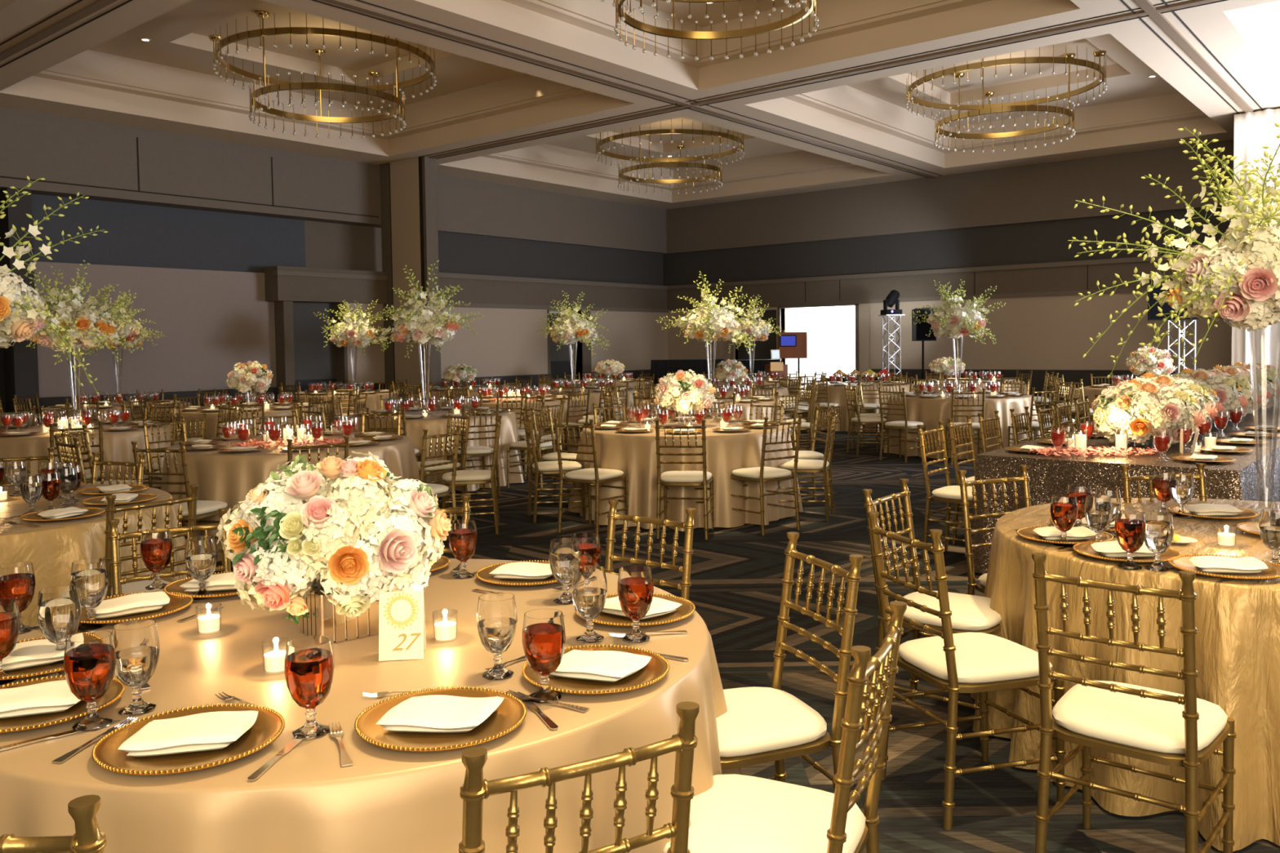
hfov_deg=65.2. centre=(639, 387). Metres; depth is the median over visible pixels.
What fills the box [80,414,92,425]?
goblet
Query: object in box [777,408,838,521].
chair
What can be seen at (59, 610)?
water goblet
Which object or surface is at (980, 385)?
banquet table
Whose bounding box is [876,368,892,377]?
platter
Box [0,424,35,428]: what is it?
charger plate
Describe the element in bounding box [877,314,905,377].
truss tower
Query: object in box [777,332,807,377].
kiosk
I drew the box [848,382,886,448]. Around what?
chair
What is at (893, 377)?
chair
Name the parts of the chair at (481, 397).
leg, rail, leg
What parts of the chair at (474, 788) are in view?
leg, rail, rail, leg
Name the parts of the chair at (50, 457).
rail, rail, leg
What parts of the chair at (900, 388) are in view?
leg, rail, leg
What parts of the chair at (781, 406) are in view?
leg, rail, leg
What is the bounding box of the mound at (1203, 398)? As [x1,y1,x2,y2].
[1114,372,1217,439]
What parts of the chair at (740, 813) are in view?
leg, seat frame, rail, rail, rail, rail, leg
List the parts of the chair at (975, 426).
leg, leg, seat frame, rail, rail, rail, rail, leg, leg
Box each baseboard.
[39,386,278,413]
[352,382,385,391]
[441,373,551,390]
[576,369,650,380]
[870,368,1181,414]
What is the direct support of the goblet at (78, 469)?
on the banquet table at (51, 547)
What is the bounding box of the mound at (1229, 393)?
[1169,368,1248,422]
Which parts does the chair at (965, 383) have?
leg, leg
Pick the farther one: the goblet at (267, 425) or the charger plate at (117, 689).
the goblet at (267, 425)
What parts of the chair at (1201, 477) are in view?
leg, rail, leg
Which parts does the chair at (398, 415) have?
leg, rail, rail, leg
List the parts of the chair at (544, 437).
leg, leg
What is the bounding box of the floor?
[213,414,1279,852]
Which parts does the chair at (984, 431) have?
leg, rail, rail, rail, leg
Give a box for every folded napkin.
[0,680,80,718]
[2,639,65,671]
[3,431,31,435]
[8,423,26,426]
[36,506,88,519]
[64,430,84,433]
[93,591,169,618]
[96,484,132,493]
[98,405,111,407]
[100,493,137,502]
[102,419,122,422]
[110,426,130,430]
[118,711,257,756]
[131,420,150,423]
[137,422,153,426]
[179,572,239,592]
[188,405,199,408]
[189,439,212,444]
[191,444,213,448]
[203,408,218,411]
[221,434,238,439]
[224,446,257,451]
[242,402,257,404]
[244,408,259,410]
[274,406,291,408]
[323,430,342,433]
[348,440,371,444]
[362,431,382,435]
[373,409,386,412]
[373,435,391,439]
[376,694,503,733]
[400,414,423,417]
[408,407,422,409]
[440,406,454,408]
[446,413,462,416]
[471,406,489,409]
[478,411,493,413]
[488,561,552,579]
[550,649,651,682]
[600,424,616,427]
[601,596,682,619]
[604,420,620,424]
[622,427,646,431]
[634,417,653,421]
[673,428,694,432]
[675,416,694,419]
[720,426,742,431]
[748,419,768,422]
[751,422,763,426]
[752,395,763,398]
[757,397,768,399]
[902,393,915,395]
[922,395,938,396]
[990,395,1004,396]
[1020,444,1043,451]
[1032,526,1095,540]
[1075,517,1115,528]
[1090,541,1155,557]
[1171,533,1197,544]
[1183,503,1244,515]
[1189,555,1267,573]
[1190,453,1217,461]
[1210,444,1235,451]
[1226,437,1253,443]
[1241,431,1266,435]
[1256,425,1279,429]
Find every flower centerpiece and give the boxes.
[0,175,109,395]
[23,259,142,428]
[74,289,164,405]
[216,450,451,643]
[226,360,273,408]
[313,299,387,388]
[355,260,484,414]
[441,363,477,388]
[533,290,610,390]
[594,359,625,375]
[653,368,716,426]
[655,271,761,386]
[714,359,747,386]
[716,294,785,368]
[909,279,1005,395]
[928,356,965,379]
[1067,122,1279,513]
[1124,346,1174,377]
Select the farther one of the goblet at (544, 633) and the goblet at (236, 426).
the goblet at (236, 426)
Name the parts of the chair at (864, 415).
leg, leg, leg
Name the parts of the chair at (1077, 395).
leg, leg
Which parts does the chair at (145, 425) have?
leg, seat frame, rail, rail, rail, leg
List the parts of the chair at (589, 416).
frame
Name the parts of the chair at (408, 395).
leg, rail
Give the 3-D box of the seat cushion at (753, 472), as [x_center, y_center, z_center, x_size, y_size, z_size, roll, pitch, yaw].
[0.985,0.683,8.098,0.406,0.052,0.418,-2,3,-34]
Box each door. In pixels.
[274,301,348,396]
[546,309,591,386]
[732,306,777,359]
[777,303,859,371]
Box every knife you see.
[0,720,121,751]
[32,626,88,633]
[247,737,303,781]
[517,692,558,729]
[656,653,688,661]
[1057,548,1074,551]
[1153,566,1175,571]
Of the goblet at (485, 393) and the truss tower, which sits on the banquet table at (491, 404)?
the goblet at (485, 393)
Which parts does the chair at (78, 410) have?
leg, rail, leg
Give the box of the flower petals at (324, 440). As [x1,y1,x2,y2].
[231,437,344,448]
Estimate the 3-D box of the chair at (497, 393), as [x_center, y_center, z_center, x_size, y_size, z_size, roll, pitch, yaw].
[-1.638,0.514,12.883,0.410,0.926,0.490,-1,2,-7]
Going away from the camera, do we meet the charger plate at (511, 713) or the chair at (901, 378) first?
the charger plate at (511, 713)
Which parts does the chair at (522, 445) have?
leg, leg, seat frame, leg, rail, leg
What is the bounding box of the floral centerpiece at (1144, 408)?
[1091,379,1205,448]
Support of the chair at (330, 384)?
on the floor
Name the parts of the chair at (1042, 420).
leg, rail, rail, leg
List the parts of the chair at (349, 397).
frame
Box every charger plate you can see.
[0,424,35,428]
[0,431,39,436]
[0,636,63,679]
[0,675,124,733]
[19,506,104,521]
[53,430,93,435]
[78,484,149,494]
[79,591,193,623]
[81,493,157,505]
[88,406,116,408]
[91,702,284,775]
[94,420,129,423]
[102,426,139,431]
[124,421,159,424]
[128,424,159,427]
[152,403,177,405]
[163,570,239,598]
[177,408,203,411]
[178,444,226,450]
[181,406,207,408]
[184,440,223,444]
[197,409,226,412]
[205,404,231,407]
[210,435,252,439]
[217,446,265,453]
[262,431,297,436]
[269,407,294,409]
[270,402,294,404]
[280,447,326,451]
[322,431,355,435]
[336,440,380,446]
[353,431,392,436]
[354,685,526,751]
[361,435,403,440]
[369,410,395,413]
[400,415,427,418]
[407,408,428,410]
[429,555,450,572]
[435,407,462,409]
[439,414,471,417]
[467,407,495,410]
[471,412,501,415]
[475,560,557,585]
[500,400,524,402]
[521,644,669,694]
[533,395,555,396]
[574,592,695,626]
[594,425,626,429]
[595,422,630,425]
[614,428,653,432]
[626,418,657,422]
[666,429,702,434]
[669,417,694,421]
[711,427,751,431]
[713,417,746,422]
[727,395,750,398]
[735,400,760,402]
[740,420,776,424]
[742,424,779,428]
[746,396,770,399]
[752,398,775,400]
[897,394,921,396]
[915,391,939,393]
[916,395,942,398]
[950,395,977,398]
[985,395,1011,397]
[997,392,1022,394]
[1001,394,1027,396]
[1005,446,1057,453]
[1016,525,1113,544]
[1036,439,1067,444]
[1049,518,1115,531]
[1065,432,1105,437]
[1072,540,1181,562]
[1167,504,1259,519]
[1168,554,1279,579]
[1172,455,1235,462]
[1197,446,1253,453]
[1216,438,1268,444]
[1229,431,1279,437]
[1235,521,1260,535]
[1243,426,1279,431]
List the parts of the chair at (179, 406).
frame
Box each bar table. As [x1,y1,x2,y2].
[650,359,724,384]
[736,359,779,378]
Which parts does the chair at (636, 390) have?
leg, rail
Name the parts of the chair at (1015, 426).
leg, rail, rail, rail, leg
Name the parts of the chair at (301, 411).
leg, rail, leg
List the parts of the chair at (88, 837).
rail, leg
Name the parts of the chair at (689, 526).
leg, rail, rail, rail, leg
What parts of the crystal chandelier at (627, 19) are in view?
crystal rod, crystal rod, crystal rod, crystal rod, crystal rod, crystal rod, crystal rod, crystal rod, crystal rod, crystal rod, crystal rod, crystal rod, crystal rod, crystal rod, suspension rod, crystal rod, crystal rod, crystal rod, crystal rod, crystal rod, crystal rod, crystal rod, crystal rod, crystal rod, crystal rod, crystal rod, crystal rod, crystal rod, crystal rod, crystal rod, crystal rod, crystal rod, crystal rod, crystal rod, crystal rod, crystal rod, crystal rod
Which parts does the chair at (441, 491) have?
leg, rail, rail, rail, seat frame, rail, leg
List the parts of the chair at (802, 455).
leg, rail, rail, rail, rail, leg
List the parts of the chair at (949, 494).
leg, rail, rail, rail, rail, leg, seat frame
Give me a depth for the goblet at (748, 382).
16.06 m
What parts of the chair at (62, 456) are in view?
leg, rail, leg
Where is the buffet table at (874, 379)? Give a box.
[825,377,899,382]
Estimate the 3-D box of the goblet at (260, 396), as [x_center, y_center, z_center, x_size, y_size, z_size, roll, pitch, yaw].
[-5.005,0.155,13.283,0.092,0.178,0.092,0,3,15]
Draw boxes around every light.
[139,37,151,41]
[880,289,902,315]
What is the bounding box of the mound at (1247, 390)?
[1202,367,1262,422]
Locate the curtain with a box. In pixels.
[1231,108,1279,368]
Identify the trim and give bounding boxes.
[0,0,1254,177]
[0,0,1263,177]
[0,137,378,217]
[0,188,39,425]
[272,270,387,280]
[388,163,395,382]
[417,156,426,385]
[439,272,667,289]
[444,302,668,312]
[667,254,1180,289]
[728,299,869,309]
[804,265,1088,302]
[869,287,1146,303]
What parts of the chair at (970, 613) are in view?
leg, rail, rail, rail, rail, leg, seat frame, leg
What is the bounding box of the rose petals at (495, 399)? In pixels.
[486,397,541,401]
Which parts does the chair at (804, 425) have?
seat frame, leg, leg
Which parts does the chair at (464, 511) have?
rail, rail, leg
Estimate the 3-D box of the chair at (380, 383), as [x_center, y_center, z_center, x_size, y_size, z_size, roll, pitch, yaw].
[-4.600,0.339,17.972,0.410,0.926,0.489,0,2,12]
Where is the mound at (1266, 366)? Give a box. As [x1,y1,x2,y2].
[1252,361,1279,404]
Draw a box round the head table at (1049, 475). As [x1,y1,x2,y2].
[970,401,1279,573]
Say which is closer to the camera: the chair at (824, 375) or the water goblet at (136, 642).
the water goblet at (136, 642)
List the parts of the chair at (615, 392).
leg, leg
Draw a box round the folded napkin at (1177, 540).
[1171,533,1197,544]
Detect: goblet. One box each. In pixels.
[0,413,12,431]
[0,461,4,484]
[0,561,35,634]
[0,598,20,684]
[5,460,26,496]
[12,417,22,427]
[17,413,27,429]
[19,474,42,514]
[36,585,81,664]
[39,471,61,511]
[40,461,59,496]
[42,415,53,427]
[44,410,54,426]
[54,462,74,498]
[56,466,77,505]
[62,464,82,502]
[63,630,115,731]
[70,558,108,630]
[75,395,83,402]
[79,395,86,402]
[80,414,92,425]
[81,407,92,425]
[89,395,97,406]
[93,392,101,400]
[106,407,116,425]
[108,413,119,423]
[111,619,159,715]
[115,395,122,403]
[120,411,129,421]
[136,395,143,400]
[139,528,172,590]
[151,391,158,400]
[184,535,217,599]
[203,395,211,404]
[212,398,219,405]
[217,395,224,403]
[222,426,234,444]
[229,396,237,408]
[233,422,245,441]
[235,392,242,402]
[236,427,249,440]
[257,395,265,404]
[258,392,266,399]
[263,417,275,431]
[267,426,280,448]
[277,395,284,406]
[284,635,334,739]
[285,395,293,402]
[301,416,312,431]
[308,385,313,393]
[311,422,323,439]
[313,385,319,391]
[328,384,334,391]
[333,417,345,430]
[341,423,353,442]
[346,418,358,432]
[347,384,353,389]
[363,382,368,390]
[368,383,373,389]
[383,400,392,410]
[400,400,408,411]
[405,399,413,412]
[426,402,435,411]
[428,398,435,403]
[448,519,477,578]
[453,400,462,409]
[454,395,462,402]
[471,381,475,386]
[471,397,479,408]
[476,592,517,679]
[477,388,484,395]
[481,390,488,396]
[485,387,492,395]
[486,380,491,385]
[497,390,504,396]
[502,386,509,395]
[519,389,526,395]
[521,608,565,703]
[524,386,529,393]
[538,387,545,395]
[543,387,550,394]
[549,537,580,604]
[552,382,557,389]
[564,382,569,386]
[571,533,600,565]
[571,564,607,642]
[582,382,586,387]
[599,382,604,387]
[607,381,613,388]
[617,564,653,642]
[626,409,635,421]
[634,410,644,422]
[640,406,649,417]
[657,411,668,430]
[666,407,675,422]
[693,410,704,424]
[698,407,706,415]
[710,380,715,385]
[718,387,724,393]
[720,391,727,397]
[721,408,732,422]
[726,405,736,417]
[729,380,734,386]
[732,409,742,425]
[733,386,740,395]
[737,389,744,396]
[742,388,749,399]
[745,380,751,386]
[756,377,762,384]
[828,374,834,381]
[835,376,840,382]
[849,374,855,385]
[863,373,869,380]
[868,376,873,380]
[918,382,924,395]
[926,382,933,395]
[943,382,951,393]
[946,386,953,393]
[962,372,967,377]
[966,381,973,389]
[968,385,976,392]
[971,373,977,379]
[979,372,984,377]
[985,381,992,390]
[986,373,991,378]
[989,385,996,392]
[992,384,999,391]
[995,373,1001,378]
[1049,427,1065,446]
[1049,493,1077,546]
[1066,483,1092,526]
[1079,423,1093,446]
[1084,494,1112,542]
[1094,487,1121,537]
[1113,377,1119,383]
[1114,510,1145,569]
[1122,376,1128,381]
[1143,511,1173,571]
[1151,470,1174,514]
[1153,431,1170,461]
[1168,471,1194,517]
[1177,424,1192,451]
[1198,420,1211,442]
[1213,413,1227,435]
[1229,408,1242,430]
[1258,508,1279,564]
[1270,501,1279,557]
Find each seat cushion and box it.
[84,469,100,479]
[87,480,144,484]
[111,578,171,595]
[143,461,163,470]
[154,470,162,477]
[174,500,227,516]
[176,437,201,444]
[334,413,353,417]
[417,460,460,471]
[425,483,448,495]
[441,470,491,481]
[448,445,493,454]
[510,440,552,448]
[516,424,524,429]
[517,429,538,435]
[524,433,555,440]
[532,460,582,471]
[542,452,577,460]
[548,422,583,428]
[564,468,623,479]
[577,417,606,423]
[582,414,602,418]
[596,409,622,414]
[661,471,711,482]
[662,773,866,852]
[715,686,826,757]
[731,466,791,478]
[779,458,829,469]
[783,406,808,411]
[783,422,809,427]
[786,417,806,422]
[788,404,808,408]
[791,401,808,404]
[793,450,823,459]
[815,403,839,407]
[851,417,886,422]
[855,413,886,417]
[859,403,879,407]
[884,420,923,426]
[888,591,1001,631]
[898,632,1052,683]
[931,485,973,501]
[946,422,980,428]
[965,475,974,486]
[977,573,986,586]
[1010,421,1051,427]
[1033,398,1050,402]
[1036,417,1075,423]
[1052,680,1227,754]
[1071,408,1093,413]
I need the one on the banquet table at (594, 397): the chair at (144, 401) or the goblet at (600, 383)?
the goblet at (600, 383)
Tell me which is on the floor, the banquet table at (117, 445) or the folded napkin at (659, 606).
the banquet table at (117, 445)
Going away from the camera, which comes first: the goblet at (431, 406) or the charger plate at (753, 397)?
the goblet at (431, 406)
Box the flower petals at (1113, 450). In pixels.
[1027,445,1165,457]
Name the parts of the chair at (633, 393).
leg, rail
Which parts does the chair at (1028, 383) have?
leg, rail, leg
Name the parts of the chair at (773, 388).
leg, rail, leg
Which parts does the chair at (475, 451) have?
leg, seat frame, rail, rail, rail, rail, leg, leg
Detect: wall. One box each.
[0,106,667,384]
[0,346,5,413]
[31,193,382,272]
[34,261,276,397]
[260,266,386,303]
[437,231,663,285]
[662,139,1234,373]
[662,204,1233,285]
[781,308,787,364]
[786,305,855,391]
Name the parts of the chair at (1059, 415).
leg, rail, rail, rail, leg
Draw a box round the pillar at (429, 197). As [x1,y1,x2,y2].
[379,155,441,391]
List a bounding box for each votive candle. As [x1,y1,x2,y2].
[0,485,8,500]
[41,422,49,432]
[57,415,66,428]
[58,417,68,428]
[70,414,79,428]
[73,422,82,428]
[195,604,222,632]
[261,642,285,671]
[262,431,268,443]
[264,400,270,408]
[266,435,276,444]
[281,422,291,439]
[282,424,293,444]
[296,422,306,442]
[302,431,313,444]
[432,613,457,639]
[453,408,460,413]
[509,391,515,399]
[644,422,650,428]
[719,419,727,427]
[735,395,740,400]
[1066,433,1079,448]
[1074,429,1087,451]
[1114,428,1128,452]
[1190,440,1201,452]
[1203,431,1217,446]
[1216,525,1236,545]
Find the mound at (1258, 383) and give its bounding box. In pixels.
[1207,364,1271,411]
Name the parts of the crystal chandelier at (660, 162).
crystal rod, crystal rod, suspension rod, crystal rod, suspension rod, crystal rod, crystal rod, crystal rod, crystal rod, crystal rod, crystal rod, crystal rod, suspension rod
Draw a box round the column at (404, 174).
[390,156,423,403]
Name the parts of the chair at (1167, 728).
leg, leg, rail, rail, rail, rail, seat frame, leg, leg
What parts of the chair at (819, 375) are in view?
frame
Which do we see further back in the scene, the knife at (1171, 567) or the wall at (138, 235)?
the wall at (138, 235)
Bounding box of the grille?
[916,309,935,339]
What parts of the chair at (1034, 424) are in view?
leg, seat frame, leg, rail, leg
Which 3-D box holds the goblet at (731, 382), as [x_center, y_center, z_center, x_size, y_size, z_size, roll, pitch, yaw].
[1.478,-0.054,16.054,0.092,0.178,0.092,0,3,19]
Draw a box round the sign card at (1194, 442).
[1179,427,1199,453]
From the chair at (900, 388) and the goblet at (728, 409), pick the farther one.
the chair at (900, 388)
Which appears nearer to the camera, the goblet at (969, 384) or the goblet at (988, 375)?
the goblet at (969, 384)
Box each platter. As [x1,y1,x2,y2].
[831,368,847,378]
[847,368,863,378]
[862,368,878,377]
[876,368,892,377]
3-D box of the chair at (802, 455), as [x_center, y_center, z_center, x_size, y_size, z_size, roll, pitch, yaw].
[1.510,0.621,9.323,0.490,0.926,0.417,-1,2,-11]
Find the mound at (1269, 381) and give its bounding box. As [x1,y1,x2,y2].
[1226,365,1279,408]
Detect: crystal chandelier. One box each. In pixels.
[208,10,436,138]
[595,119,744,194]
[600,0,818,60]
[905,44,1107,152]
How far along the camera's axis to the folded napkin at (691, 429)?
8.28 m
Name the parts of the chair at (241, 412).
leg, leg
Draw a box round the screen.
[1147,278,1225,320]
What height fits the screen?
0.645 m
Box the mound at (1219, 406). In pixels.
[1162,373,1224,423]
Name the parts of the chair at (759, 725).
seat frame, leg, rail, rail, rail, rail, leg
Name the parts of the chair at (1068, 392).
leg, leg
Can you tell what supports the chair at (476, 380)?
on the floor
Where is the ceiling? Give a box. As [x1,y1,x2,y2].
[0,0,1279,209]
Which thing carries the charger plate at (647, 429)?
on the banquet table at (633, 454)
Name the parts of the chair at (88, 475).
leg, rail, rail, seat frame, leg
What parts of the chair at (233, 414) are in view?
leg, rail, rail, leg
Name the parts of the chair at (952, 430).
leg, rail, rail, rail, rail, leg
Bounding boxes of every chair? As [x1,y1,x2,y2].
[0,396,4,413]
[0,406,35,426]
[0,447,54,486]
[0,795,106,852]
[12,399,32,417]
[13,393,40,422]
[40,404,81,425]
[48,421,104,482]
[53,435,86,484]
[60,425,147,485]
[63,399,75,420]
[65,401,77,421]
[67,398,100,421]
[71,391,100,402]
[90,452,145,484]
[103,484,198,597]
[106,508,231,596]
[119,400,128,420]
[128,396,143,421]
[131,440,233,570]
[135,413,206,488]
[136,389,164,400]
[142,416,187,489]
[143,395,176,422]
[144,402,177,435]
[149,401,201,444]
[173,392,199,409]
[196,388,216,406]
[204,392,220,406]
[216,402,237,436]
[221,390,227,404]
[227,400,264,433]
[236,391,266,404]
[236,406,244,423]
[250,388,260,403]
[251,410,296,435]
[278,386,300,403]
[280,382,301,395]
[286,435,349,471]
[293,401,307,431]
[299,405,326,433]
[304,390,328,413]
[307,396,333,431]
[319,397,343,428]
[326,392,368,431]
[328,380,351,391]
[331,386,357,423]
[331,391,360,427]
[361,408,401,435]
[365,407,421,462]
[378,380,399,391]
[379,394,409,410]
[388,383,408,406]
[395,379,416,405]
[404,382,427,408]
[404,390,414,407]
[414,380,428,406]
[417,387,431,408]
[417,409,471,507]
[419,425,460,519]
[423,382,432,408]
[434,494,471,552]
[436,391,462,408]
[440,415,502,534]
[444,382,467,406]
[446,385,469,400]
[447,404,500,496]
[452,392,483,408]
[458,701,699,852]
[472,377,493,386]
[492,382,497,395]
[496,391,527,440]
[497,381,519,394]
[502,383,528,395]
[503,379,517,396]
[506,383,521,392]
[506,399,563,487]
[515,377,532,391]
[517,392,545,466]
[521,411,585,522]
[524,395,565,479]
[530,405,577,506]
[537,374,542,387]
[537,378,548,388]
[542,373,552,386]
[542,377,550,387]
[542,377,562,386]
[544,389,590,453]
[548,383,574,396]
[553,417,629,533]
[556,375,572,386]
[560,383,583,409]
[564,372,580,381]
[576,386,616,435]
[582,384,610,418]
[591,377,612,387]
[592,382,628,420]
[592,400,626,423]
[595,375,616,386]
[601,390,616,422]
[604,387,626,421]
[604,499,696,600]
[626,381,656,419]
[632,392,661,417]
[634,385,657,412]
[636,377,652,397]
[638,373,654,399]
[640,379,646,399]
[641,371,650,380]
[648,381,656,397]
[654,419,714,539]
[662,600,906,852]
[669,411,706,418]
[702,372,715,381]
[706,392,736,417]
[712,382,718,395]
[714,383,716,395]
[715,532,862,789]
[727,414,802,535]
[742,375,763,385]
[743,374,764,384]
[746,370,759,377]
[749,383,775,398]
[749,400,784,422]
[751,381,777,398]
[773,390,799,450]
[777,374,802,417]
[777,376,808,421]
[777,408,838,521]
[783,378,814,420]
[783,387,817,451]
[786,376,802,415]
[786,384,813,450]
[787,370,797,378]
[787,377,817,427]
[788,373,806,399]
[793,403,834,506]
[797,373,816,398]
[801,371,823,395]
[801,372,826,399]
[806,377,841,431]
[840,372,862,382]
[844,384,888,455]
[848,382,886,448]
[853,377,882,435]
[862,478,1001,751]
[867,511,1066,830]
[877,386,926,462]
[878,379,901,432]
[888,372,907,382]
[891,371,902,381]
[900,374,918,391]
[909,376,929,391]
[916,421,973,559]
[924,370,939,379]
[928,373,941,381]
[938,374,944,392]
[939,379,967,392]
[946,374,970,392]
[946,388,985,464]
[947,415,975,544]
[957,465,1031,595]
[969,369,991,379]
[977,410,1003,453]
[1000,374,1023,394]
[1002,379,1029,394]
[1007,386,1060,446]
[1009,406,1032,444]
[1015,370,1032,395]
[1031,552,1236,852]
[1033,373,1058,413]
[1034,371,1053,413]
[1035,383,1083,439]
[1035,402,1057,438]
[1036,381,1072,436]
[1047,376,1082,435]
[1049,374,1075,431]
[1053,399,1073,431]
[1061,378,1093,431]
[1073,395,1091,429]
[1090,373,1113,386]
[1120,462,1208,502]
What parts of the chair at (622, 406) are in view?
leg, rail, leg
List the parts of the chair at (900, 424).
leg, rail, rail, rail, rail, leg, seat frame, leg, leg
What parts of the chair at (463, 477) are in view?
leg, leg, seat frame, leg, leg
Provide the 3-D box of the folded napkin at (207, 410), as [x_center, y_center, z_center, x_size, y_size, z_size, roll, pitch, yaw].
[-5.192,0.272,12.147,0.200,0.030,0.139,0,2,12]
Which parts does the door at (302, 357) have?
rail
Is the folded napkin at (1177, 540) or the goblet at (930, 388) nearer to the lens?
the folded napkin at (1177, 540)
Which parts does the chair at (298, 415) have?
leg, leg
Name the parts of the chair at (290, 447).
leg, rail, leg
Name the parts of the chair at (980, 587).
leg, seat frame, rail, rail, rail, rail, leg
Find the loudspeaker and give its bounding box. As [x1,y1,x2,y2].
[911,307,936,341]
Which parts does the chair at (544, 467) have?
leg, leg, seat frame, leg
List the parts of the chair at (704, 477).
leg, leg, rail, rail, rail, rail, seat frame, leg, leg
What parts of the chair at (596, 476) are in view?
leg, rail, rail, rail, rail, leg, seat frame, leg, leg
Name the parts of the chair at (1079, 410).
leg, rail, leg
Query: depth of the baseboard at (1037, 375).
20.05 m
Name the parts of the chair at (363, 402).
frame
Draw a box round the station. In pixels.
[764,349,787,380]
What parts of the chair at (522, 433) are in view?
leg, rail, rail, leg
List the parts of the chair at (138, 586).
leg, rail, rail, rail, rail, leg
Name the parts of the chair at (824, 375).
frame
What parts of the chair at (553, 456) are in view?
leg, rail, rail, rail, rail, leg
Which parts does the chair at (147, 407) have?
leg, rail, rail, leg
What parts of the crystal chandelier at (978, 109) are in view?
crystal rod, crystal rod, crystal rod, crystal rod, crystal rod, crystal rod, crystal rod, crystal rod, crystal rod, crystal rod, crystal rod, crystal rod, crystal rod, suspension rod, crystal rod, crystal rod, crystal rod, crystal rod, crystal rod, suspension rod, crystal rod, crystal rod, crystal rod, crystal rod, crystal rod, crystal rod, crystal rod, crystal rod, crystal rod, crystal rod, crystal rod, crystal rod, crystal rod, crystal rod, crystal rod, crystal rod, crystal rod, crystal rod, crystal rod, suspension rod, crystal rod, crystal rod, crystal rod, crystal rod, crystal rod, crystal rod, crystal rod, crystal rod, crystal rod, crystal rod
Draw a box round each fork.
[0,515,20,519]
[7,521,39,527]
[29,672,59,680]
[51,717,137,763]
[59,503,77,508]
[141,683,150,689]
[177,605,223,622]
[214,691,263,706]
[328,721,352,766]
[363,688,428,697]
[449,560,467,572]
[471,588,494,592]
[484,655,526,670]
[505,689,589,712]
[552,584,571,590]
[608,630,687,637]
[1056,545,1073,549]
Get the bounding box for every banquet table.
[0,422,176,486]
[0,484,186,626]
[0,558,742,852]
[1,415,35,426]
[39,402,192,425]
[160,432,419,562]
[168,404,328,439]
[284,391,401,423]
[346,408,524,491]
[416,386,523,408]
[447,395,582,460]
[528,387,639,421]
[563,379,655,401]
[567,418,803,531]
[638,396,786,422]
[714,386,792,435]
[715,379,798,397]
[801,382,915,431]
[882,391,1040,459]
[915,379,1026,394]
[970,497,1279,851]
[1073,385,1117,429]
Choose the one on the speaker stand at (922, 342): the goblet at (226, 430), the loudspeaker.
the loudspeaker
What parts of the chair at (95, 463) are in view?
leg, rail, leg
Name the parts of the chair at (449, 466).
leg, seat frame, leg, rail, rail, leg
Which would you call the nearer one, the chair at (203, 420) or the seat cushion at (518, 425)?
the chair at (203, 420)
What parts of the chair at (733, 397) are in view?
rail, rail, leg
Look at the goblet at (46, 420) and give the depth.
9.20 m
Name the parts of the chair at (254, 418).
leg, rail, leg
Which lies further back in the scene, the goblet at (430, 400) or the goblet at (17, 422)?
the goblet at (430, 400)
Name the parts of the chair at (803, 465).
seat frame, leg, leg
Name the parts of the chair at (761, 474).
seat frame, leg, rail, rail, rail, rail, leg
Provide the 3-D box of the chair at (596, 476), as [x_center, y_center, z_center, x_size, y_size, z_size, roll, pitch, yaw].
[-0.394,0.699,8.117,0.417,0.926,0.490,1,3,34]
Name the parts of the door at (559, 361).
rail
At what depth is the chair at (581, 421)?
13.72 m
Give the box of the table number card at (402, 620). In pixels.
[378,590,426,661]
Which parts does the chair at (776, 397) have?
leg, rail, rail, rail, leg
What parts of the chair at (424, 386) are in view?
frame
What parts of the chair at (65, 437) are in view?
leg, rail, rail, rail, leg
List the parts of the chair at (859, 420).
leg, leg, seat frame, leg, leg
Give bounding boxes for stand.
[921,341,924,379]
[1166,320,1196,373]
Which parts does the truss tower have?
plate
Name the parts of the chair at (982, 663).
leg, rail, rail, rail, rail, leg, seat frame, leg, leg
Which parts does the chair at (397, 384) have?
frame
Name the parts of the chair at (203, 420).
leg, rail, rail, leg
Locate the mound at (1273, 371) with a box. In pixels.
[1233,361,1279,402]
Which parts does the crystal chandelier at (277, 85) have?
crystal rod, crystal rod, crystal rod, crystal rod, crystal rod, crystal rod, crystal rod, crystal rod, crystal rod, crystal rod, crystal rod, crystal rod, crystal rod, crystal rod, crystal rod, crystal rod, crystal rod, crystal rod, suspension rod, crystal rod, crystal rod, crystal rod, crystal rod, crystal rod, crystal rod, crystal rod, crystal rod, crystal rod, crystal rod, crystal rod, crystal rod, crystal rod, crystal rod, crystal rod, suspension rod, crystal rod, crystal rod, crystal rod, crystal rod, crystal rod, crystal rod, crystal rod, crystal rod, crystal rod, crystal rod, crystal rod, crystal rod, crystal rod, crystal rod, crystal rod, crystal rod, crystal rod, crystal rod, crystal rod, crystal rod, crystal rod, suspension rod, crystal rod, crystal rod, crystal rod, crystal rod, crystal rod, crystal rod, crystal rod, crystal rod, crystal rod, crystal rod, crystal rod, crystal rod, crystal rod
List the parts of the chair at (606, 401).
leg, leg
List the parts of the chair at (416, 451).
leg, rail, rail, leg, leg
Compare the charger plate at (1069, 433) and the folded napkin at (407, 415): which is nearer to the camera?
the charger plate at (1069, 433)
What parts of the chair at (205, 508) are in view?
leg, rail, rail, rail, rail, leg, leg, seat frame, leg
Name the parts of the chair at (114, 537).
leg, rail, rail, leg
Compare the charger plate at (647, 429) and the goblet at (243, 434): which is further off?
the charger plate at (647, 429)
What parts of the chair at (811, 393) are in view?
leg, leg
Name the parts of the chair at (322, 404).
leg, rail, rail, leg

